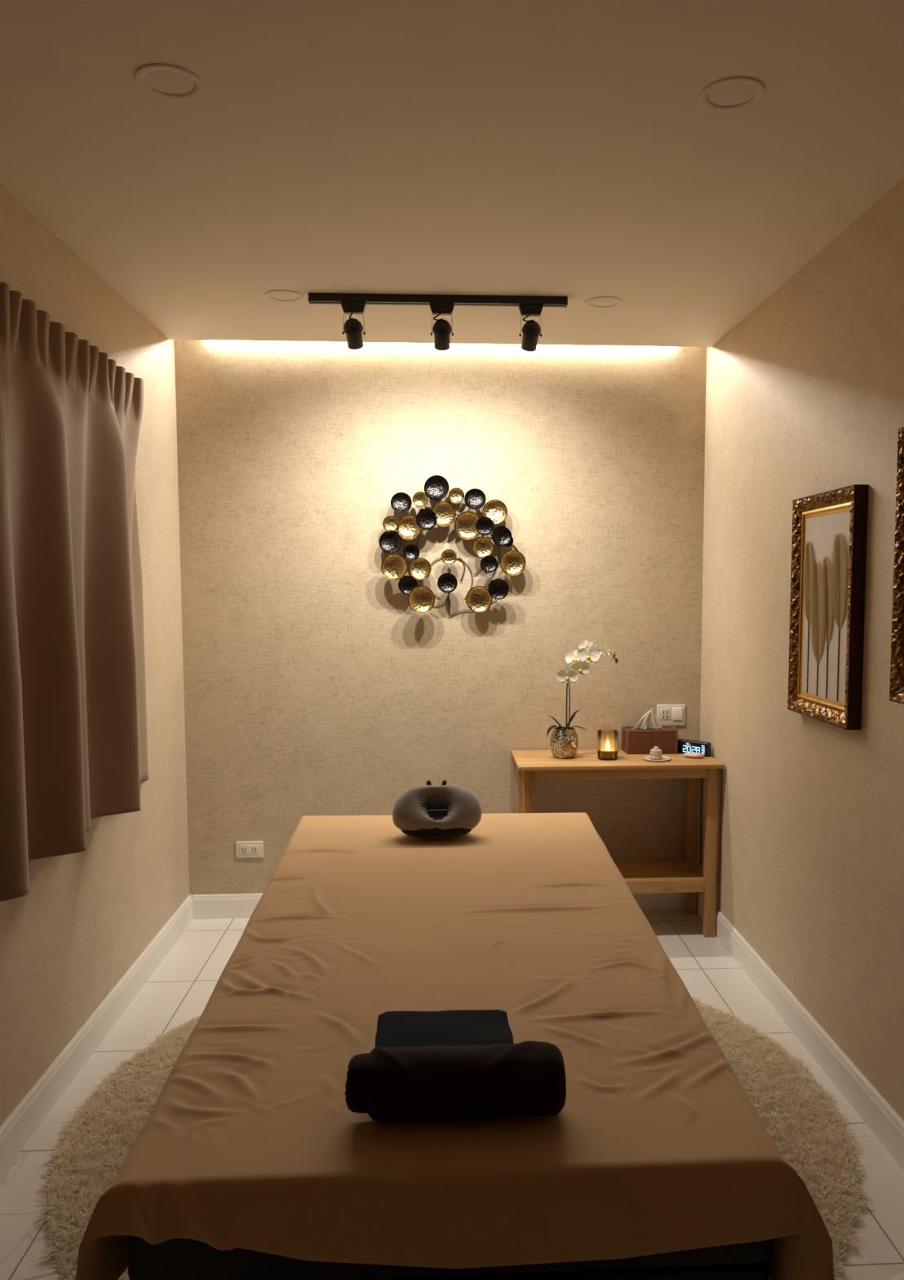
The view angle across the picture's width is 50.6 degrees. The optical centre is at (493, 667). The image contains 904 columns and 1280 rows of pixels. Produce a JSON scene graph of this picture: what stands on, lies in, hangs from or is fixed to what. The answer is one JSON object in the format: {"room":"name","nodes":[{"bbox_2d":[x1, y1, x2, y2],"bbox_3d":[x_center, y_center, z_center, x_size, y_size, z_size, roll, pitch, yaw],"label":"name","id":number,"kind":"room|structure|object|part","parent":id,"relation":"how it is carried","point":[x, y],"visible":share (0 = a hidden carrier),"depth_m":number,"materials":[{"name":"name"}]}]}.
{"room":"spa","nodes":[
{"label":"spa","id":0,"kind":"room"},
{"bbox_2d":[0,184,189,1126],"bbox_3d":[-1.285,0.006,1.641,0.100,2.710,5.412,0,5,-3],"label":"wall","id":1,"kind":"structure","parent":0,"point":[85,917],"depth_m":3.29,"materials":[{"name":"paint"}]},
{"bbox_2d":[0,282,148,901],"bbox_3d":[-1.198,-0.209,2.378,0.160,1.481,2.506,0,5,-3],"label":"curtain","id":2,"kind":"object","parent":1,"relation":"hanging from","point":[73,740],"visible":1,"depth_m":2.59,"materials":[{"name":"brown fabric"}]},
{"bbox_2d":[0,894,193,1178],"bbox_3d":[-1.225,1.301,1.751,0.017,0.110,5.212,0,5,-3],"label":"baseboard","id":3,"kind":"structure","parent":1,"relation":"attached to","point":[21,1124],"depth_m":3.00,"materials":[{"name":"white paint"}]},
{"bbox_2d":[174,339,706,895],"bbox_3d":[-0.217,-0.218,4.354,2.344,2.710,0.100,0,5,-3],"label":"wall","id":4,"kind":"structure","parent":0,"point":[313,685],"depth_m":4.29,"materials":[{"name":"paint"}]},
{"bbox_2d":[235,840,263,857],"bbox_3d":[-1.107,0.826,4.331,0.124,0.076,0.013,0,5,-3],"label":"wall outlet","id":5,"kind":"object","parent":4,"relation":"attached to","point":[244,849],"visible":1,"depth_m":4.33,"materials":[{"name":"beige plastic"}]},
{"bbox_2d":[192,892,684,919],"bbox_3d":[-0.213,1.082,4.402,2.310,0.110,0.017,0,5,-3],"label":"baseboard","id":6,"kind":"structure","parent":4,"relation":"attached to","point":[206,906],"depth_m":4.34,"materials":[{"name":"white paint"}]},
{"bbox_2d":[379,475,525,616],"bbox_3d":[-0.181,-0.536,4.224,0.646,0.620,0.109,0,5,-3],"label":"wall sculpture","id":7,"kind":"object","parent":4,"relation":"attached to","point":[468,525],"visible":1,"depth_m":4.21,"materials":[{"name":"gold metal"}]},
{"bbox_2d":[657,704,685,725],"bbox_3d":[0.818,0.220,4.391,0.132,0.098,0.015,0,5,-3],"label":"wall switch plate","id":8,"kind":"object","parent":4,"relation":"attached to","point":[667,714],"visible":0.93,"depth_m":4.39,"materials":[{"name":"beige plastic"}]},
{"bbox_2d":[660,707,671,719],"bbox_3d":[0.790,0.214,4.387,0.048,0.054,0.004,0,5,-3],"label":"socket","id":9,"kind":"object","parent":8,"relation":"attached to","point":[665,713],"depth_m":4.39,"materials":[{"name":"beige plastic"}]},
{"bbox_2d":[0,0,903,346],"bbox_3d":[-0.060,-1.264,1.512,2.544,0.160,5.222,0,5,-3],"label":"ceiling","id":10,"kind":"structure","parent":0,"point":[571,148],"depth_m":2.32,"materials":[{"name":"paint"}]},
{"bbox_2d":[133,63,204,100],"bbox_3d":[-0.676,-1.220,1.990,0.138,0.005,0.138,0,5,-3],"label":"recessed light","id":11,"kind":"object","parent":10,"relation":"in","point":[166,81],"visible":1,"depth_m":1.99,"materials":[{"name":"paint"}]},
{"bbox_2d":[144,70,194,93],"bbox_3d":[-0.676,-1.221,1.990,0.100,0.002,0.100,-1,5,-12],"label":"diffuser","id":12,"kind":"object","parent":11,"relation":"attached to","point":[156,82],"depth_m":1.99,"materials":[{"name":"paint"}]},
{"bbox_2d":[265,289,303,302],"bbox_3d":[-0.755,-1.340,3.445,0.138,0.005,0.138,0,5,-3],"label":"recessed light","id":13,"kind":"object","parent":10,"relation":"in","point":[279,295],"visible":1,"depth_m":3.44,"materials":[{"name":"paint"}]},
{"bbox_2d":[270,292,298,300],"bbox_3d":[-0.755,-1.341,3.445,0.100,0.002,0.100,0,5,5],"label":"diffuser","id":14,"kind":"object","parent":13,"relation":"attached to","point":[273,295],"depth_m":3.44,"materials":[{"name":"paint"}]},
{"bbox_2d":[308,293,568,307],"bbox_3d":[-0.198,-1.328,3.452,0.934,0.030,0.038,0,5,-3],"label":"track","id":15,"kind":"object","parent":10,"relation":"attached to","point":[313,298],"visible":1,"depth_m":3.44,"materials":[{"name":"black metal"}]},
{"bbox_2d":[340,302,366,349],"bbox_3d":[-0.506,-1.234,3.453,0.090,0.161,0.095,0,5,-3],"label":"track spotlight","id":16,"kind":"object","parent":15,"relation":"attached to","point":[353,327],"visible":1,"depth_m":3.43,"materials":[{"name":"metal"}]},
{"bbox_2d":[429,302,454,351],"bbox_3d":[-0.187,-1.235,3.468,0.090,0.161,0.095,0,5,-3],"label":"track spotlight","id":17,"kind":"object","parent":15,"relation":"attached to","point":[442,329],"visible":1,"depth_m":3.44,"materials":[{"name":"metal"}]},
{"bbox_2d":[518,303,543,351],"bbox_3d":[0.136,-1.237,3.483,0.090,0.161,0.095,0,5,-3],"label":"track spotlight","id":18,"kind":"object","parent":15,"relation":"attached to","point":[531,330],"visible":1,"depth_m":3.46,"materials":[{"name":"metal"}]},
{"bbox_2d":[585,296,622,308],"bbox_3d":[0.407,-1.347,3.524,0.138,0.005,0.138,0,5,-3],"label":"recessed light","id":19,"kind":"object","parent":10,"relation":"in","point":[602,302],"visible":1,"depth_m":3.52,"materials":[{"name":"paint"}]},
{"bbox_2d":[590,298,617,306],"bbox_3d":[0.407,-1.348,3.524,0.100,0.002,0.100,-1,5,-12],"label":"diffuser","id":20,"kind":"object","parent":19,"relation":"attached to","point":[593,302],"depth_m":3.52,"materials":[{"name":"paint"}]},
{"bbox_2d":[699,76,765,111],"bbox_3d":[0.511,-1.225,2.041,0.138,0.005,0.138,0,5,-3],"label":"recessed light","id":21,"kind":"object","parent":10,"relation":"in","point":[733,93],"visible":1,"depth_m":2.04,"materials":[{"name":"paint"}]},
{"bbox_2d":[708,82,756,106],"bbox_3d":[0.511,-1.226,2.041,0.100,0.002,0.100,-1,5,-12],"label":"diffuser","id":22,"kind":"object","parent":21,"relation":"attached to","point":[720,94],"depth_m":2.04,"materials":[{"name":"paint"}]},
{"bbox_2d":[0,909,903,1279],"bbox_3d":[-0.064,1.399,1.826,2.544,0.100,5.412,0,5,-3],"label":"floor","id":23,"kind":"structure","parent":0,"point":[182,985],"depth_m":3.06,"materials":[{"name":"tile"}]},
{"bbox_2d":[31,995,871,1279],"bbox_3d":[-0.097,1.256,2.766,2.235,0.030,2.244,0,5,-3],"label":"rug","id":24,"kind":"object","parent":23,"relation":"on","point":[809,1131],"visible":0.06,"depth_m":2.60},
{"bbox_2d":[126,1235,773,1279],"bbox_3d":[-0.112,0.948,2.403,1.004,0.643,2.106,0,5,-3],"label":"massage table","id":25,"kind":"object","parent":24,"relation":"on","point":[173,1259],"visible":0.11,"depth_m":1.34,"materials":[{"name":"black plastic"}]},
{"bbox_2d":[75,812,835,1279],"bbox_3d":[-0.122,0.719,2.383,1.087,0.235,2.207,0,5,-3],"label":"sheet","id":26,"kind":"object","parent":25,"relation":"on","point":[251,1140],"visible":0.94,"depth_m":1.51,"materials":[{"name":"brown fabric"}]},
{"bbox_2d":[392,780,481,838],"bbox_3d":[-0.184,0.463,3.118,0.290,0.170,0.198,0,5,-3],"label":"cushion","id":27,"kind":"object","parent":26,"relation":"on","point":[428,811],"visible":1,"depth_m":3.06,"materials":[{"name":"grey fabric"}]},
{"bbox_2d":[374,1009,514,1047],"bbox_3d":[-0.085,0.642,1.614,0.237,0.060,0.187,0,5,-3],"label":"folded towel","id":28,"kind":"object","parent":26,"relation":"on","point":[395,1028],"visible":0.41,"depth_m":1.62,"materials":[{"name":"black fabric"}]},
{"bbox_2d":[344,1040,566,1121],"bbox_3d":[-0.059,0.631,1.457,0.332,0.106,0.113,0,5,-3],"label":"rolled towel","id":29,"kind":"object","parent":26,"relation":"on","point":[524,1078],"visible":1,"depth_m":1.41,"materials":[{"name":"black fabric"}]},
{"bbox_3d":[-0.112,0.822,2.393,0.993,0.079,2.094,0,5,-3],"label":"frame","id":30,"kind":"part","parent":25,"relation":"part of","materials":[{"name":"black plastic"}]},
{"bbox_2d":[511,748,724,937],"bbox_3d":[0.526,0.771,4.214,0.869,0.760,0.413,0,5,-3],"label":"console table","id":31,"kind":"object","parent":23,"relation":"on","point":[686,875],"visible":0.53,"depth_m":4.08,"materials":[{"name":"brown wood"}]},
{"bbox_3d":[0.132,0.769,4.349,0.048,0.742,0.043,0,5,-3],"label":"leg","id":32,"kind":"part","parent":31,"relation":"part of","materials":[{"name":"brown wood"}]},
{"bbox_3d":[0.149,0.794,4.050,0.048,0.742,0.043,0,5,-3],"label":"leg","id":33,"kind":"part","parent":31,"relation":"part of","materials":[{"name":"brown wood"}]},
{"bbox_2d":[546,640,618,759],"bbox_3d":[0.385,0.137,4.157,0.315,0.514,0.128,0,5,-3],"label":"potted orchid","id":34,"kind":"object","parent":31,"relation":"on","point":[564,741],"visible":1,"depth_m":4.12,"materials":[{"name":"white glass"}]},
{"bbox_3d":[0.309,0.329,4.171,0.123,0.128,0.123,0,5,-3],"label":"pot","id":35,"kind":"part","parent":34,"relation":"part of","materials":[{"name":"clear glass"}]},
{"bbox_3d":[0.319,0.034,4.108,0.095,0.069,0.022,1,5,13],"label":"flower","id":36,"kind":"part","parent":34,"relation":"part of","materials":[{"name":"white plant"}]},
{"bbox_3d":[0.329,0.160,4.160,0.014,0.237,0.007,-2,5,-26],"label":"stem","id":37,"kind":"part","parent":34,"relation":"part of","materials":[{"name":"green plant"}]},
{"bbox_3d":[0.346,-0.002,4.121,0.088,0.065,0.015,-3,6,-33],"label":"flower","id":38,"kind":"part","parent":34,"relation":"part of","materials":[{"name":"white plant"}]},
{"bbox_3d":[0.356,-0.042,4.125,0.091,0.067,0.015,1,5,13],"label":"flower","id":39,"kind":"part","parent":34,"relation":"part of","materials":[{"name":"white plant"}]},
{"bbox_3d":[0.373,0.001,4.109,0.091,0.067,0.017,-2,5,-19],"label":"flower","id":40,"kind":"part","parent":34,"relation":"part of","materials":[{"name":"white plant"}]},
{"bbox_3d":[0.404,-0.090,4.143,0.085,0.060,0.023,-2,5,-27],"label":"flower","id":41,"kind":"part","parent":34,"relation":"part of","materials":[{"name":"white plant"}]},
{"bbox_3d":[0.408,-0.056,4.108,0.102,0.075,0.013,0,5,2],"label":"flower","id":42,"kind":"part","parent":34,"relation":"part of","materials":[{"name":"white plant"}]},
{"bbox_3d":[0.425,0.101,4.153,0.220,0.357,0.017,0,5,-3],"label":"stem","id":43,"kind":"part","parent":34,"relation":"part of","materials":[{"name":"green plant"}]},
{"bbox_3d":[0.441,-0.074,4.132,0.085,0.062,0.014,-4,6,-38],"label":"flower","id":44,"kind":"part","parent":34,"relation":"part of","materials":[{"name":"white plant"}]},
{"bbox_3d":[0.484,-0.074,4.130,0.017,0.056,0.078,3,6,34],"label":"flower","id":45,"kind":"part","parent":34,"relation":"part of","materials":[{"name":"white plant"}]},
{"bbox_3d":[0.521,-0.054,4.132,0.015,0.050,0.068,2,5,22],"label":"flower","id":46,"kind":"part","parent":34,"relation":"part of","materials":[{"name":"white plant"}]},
{"bbox_2d":[597,729,618,760],"bbox_3d":[0.495,0.335,4.131,0.089,0.122,0.089,0,5,-3],"label":"candle holder","id":47,"kind":"object","parent":31,"relation":"on","point":[599,731],"visible":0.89,"depth_m":4.11,"materials":[{"name":"glass"}]},
{"bbox_2d":[599,741,614,758],"bbox_3d":[0.495,0.352,4.133,0.079,0.071,0.079,0,5,-3],"label":"candle","id":48,"kind":"object","parent":47,"relation":"in","point":[606,753],"visible":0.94,"depth_m":4.10,"materials":[{"name":"orange wax"}]},
{"bbox_3d":[0.523,0.912,4.387,0.735,0.054,0.020,0,5,-3],"label":"shelf rail","id":49,"kind":"part","parent":31,"relation":"part of","materials":[{"name":"brown wood"}]},
{"bbox_2d":[622,707,678,754],"bbox_3d":[0.705,0.280,4.307,0.229,0.203,0.127,0,5,-3],"label":"tissue box","id":50,"kind":"object","parent":31,"relation":"on","point":[649,732],"visible":1,"depth_m":4.25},
{"bbox_2d":[643,755,671,761],"bbox_3d":[0.704,0.394,4.111,0.118,0.009,0.118,0,5,-3],"label":"shallow dish","id":51,"kind":"object","parent":31,"relation":"on","point":[664,758],"visible":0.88,"depth_m":4.09,"materials":[{"name":"white ceramic"}]},
{"bbox_2d":[649,746,662,759],"bbox_3d":[0.701,0.367,4.109,0.056,0.054,0.056,0,5,-3],"label":"jar","id":52,"kind":"object","parent":51,"relation":"on","point":[655,753],"visible":1,"depth_m":4.09,"materials":[{"name":"ceramic"}]},
{"bbox_3d":[0.701,0.351,4.107,0.050,0.022,0.050,0,5,-3],"label":"lid","id":53,"kind":"part","parent":52,"relation":"part of","materials":[{"name":"ceramic"}]},
{"bbox_2d":[613,859,703,879],"bbox_3d":[0.532,0.909,4.231,0.767,0.018,0.287,0,5,-3],"label":"shelf","id":54,"kind":"object","parent":31,"relation":"attached to","point":[631,869],"depth_m":4.24,"materials":[{"name":"brown wood"}]},
{"bbox_3d":[0.541,0.938,4.077,0.735,0.054,0.020,0,5,-3],"label":"shelf rail","id":55,"kind":"part","parent":31,"relation":"part of","materials":[{"name":"brown wood"}]},
{"bbox_3d":[0.914,0.765,4.394,0.048,0.742,0.043,0,5,-3],"label":"leg","id":56,"kind":"part","parent":31,"relation":"part of","materials":[{"name":"brown wood"}]},
{"bbox_2d":[683,752,704,758],"bbox_3d":[0.873,0.383,4.160,0.094,0.022,0.044,3,5,29],"label":"pebble","id":57,"kind":"object","parent":31,"relation":"on","point":[686,754],"visible":1,"depth_m":4.14,"materials":[{"name":"stone"}]},
{"bbox_2d":[677,738,711,756],"bbox_3d":[0.889,0.356,4.239,0.160,0.062,0.038,4,6,43],"label":"digital clock","id":58,"kind":"object","parent":31,"relation":"on","point":[685,745],"visible":0.96,"depth_m":4.22,"materials":[{"name":"black plastic"}]},
{"bbox_3d":[0.926,0.920,4.256,0.020,0.045,0.257,0,5,-3],"label":"rail","id":59,"kind":"part","parent":31,"relation":"part of","materials":[{"name":"brown wood"}]},
{"bbox_3d":[0.931,0.789,4.095,0.048,0.742,0.043,0,5,-3],"label":"leg","id":60,"kind":"part","parent":31,"relation":"part of","materials":[{"name":"brown wood"}]},
{"bbox_2d":[890,1271,903,1279],"bbox_3d":[0.708,1.163,1.339,0.340,0.451,0.340,0,5,-3],"label":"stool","id":61,"kind":"object","parent":23,"relation":"on","point":[900,1276],"visible":1,"depth_m":1.45,"materials":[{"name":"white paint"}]},
{"bbox_2d":[697,177,903,1120],"bbox_3d":[1.155,-0.007,1.780,0.100,2.710,5.412,0,5,-3],"label":"wall","id":62,"kind":"structure","parent":0,"point":[805,395],"depth_m":3.08,"materials":[{"name":"paint"}]},
{"bbox_2d":[697,892,903,1170],"bbox_3d":[1.098,1.288,1.884,0.017,0.110,5.212,0,5,-3],"label":"baseboard","id":63,"kind":"structure","parent":62,"relation":"attached to","point":[877,1113],"depth_m":3.00,"materials":[{"name":"white paint"}]},
{"bbox_2d":[787,484,869,729],"bbox_3d":[1.015,-0.186,2.932,0.046,0.693,0.468,0,5,-3],"label":"framed picture","id":64,"kind":"object","parent":62,"relation":"attached to","point":[829,538],"visible":1,"depth_m":2.89,"materials":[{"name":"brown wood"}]},
{"bbox_3d":[1.011,-0.151,3.064,0.004,0.467,0.023,0,5,-3],"label":"frond stem","id":65,"kind":"part","parent":64,"relation":"part of","materials":[{"name":"paint"}]},
{"bbox_3d":[1.015,-0.108,2.992,0.004,0.392,0.031,0,5,-3],"label":"frond stem","id":66,"kind":"part","parent":64,"relation":"part of","materials":[{"name":"paint"}]},
{"bbox_3d":[1.019,-0.114,2.920,0.004,0.416,0.037,0,5,-3],"label":"frond stem","id":67,"kind":"part","parent":64,"relation":"part of","materials":[{"name":"paint"}]},
{"bbox_3d":[1.024,-0.135,2.830,0.004,0.472,0.020,0,5,-3],"label":"frond stem","id":68,"kind":"part","parent":64,"relation":"part of","materials":[{"name":"paint"}]},
{"bbox_2d":[889,426,903,704],"bbox_3d":[1.056,-0.240,2.211,0.046,0.693,0.468,0,5,-3],"label":"framed picture","id":69,"kind":"object","parent":62,"relation":"attached to","point":[896,690],"visible":1,"depth_m":2.43,"materials":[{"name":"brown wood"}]}
]}

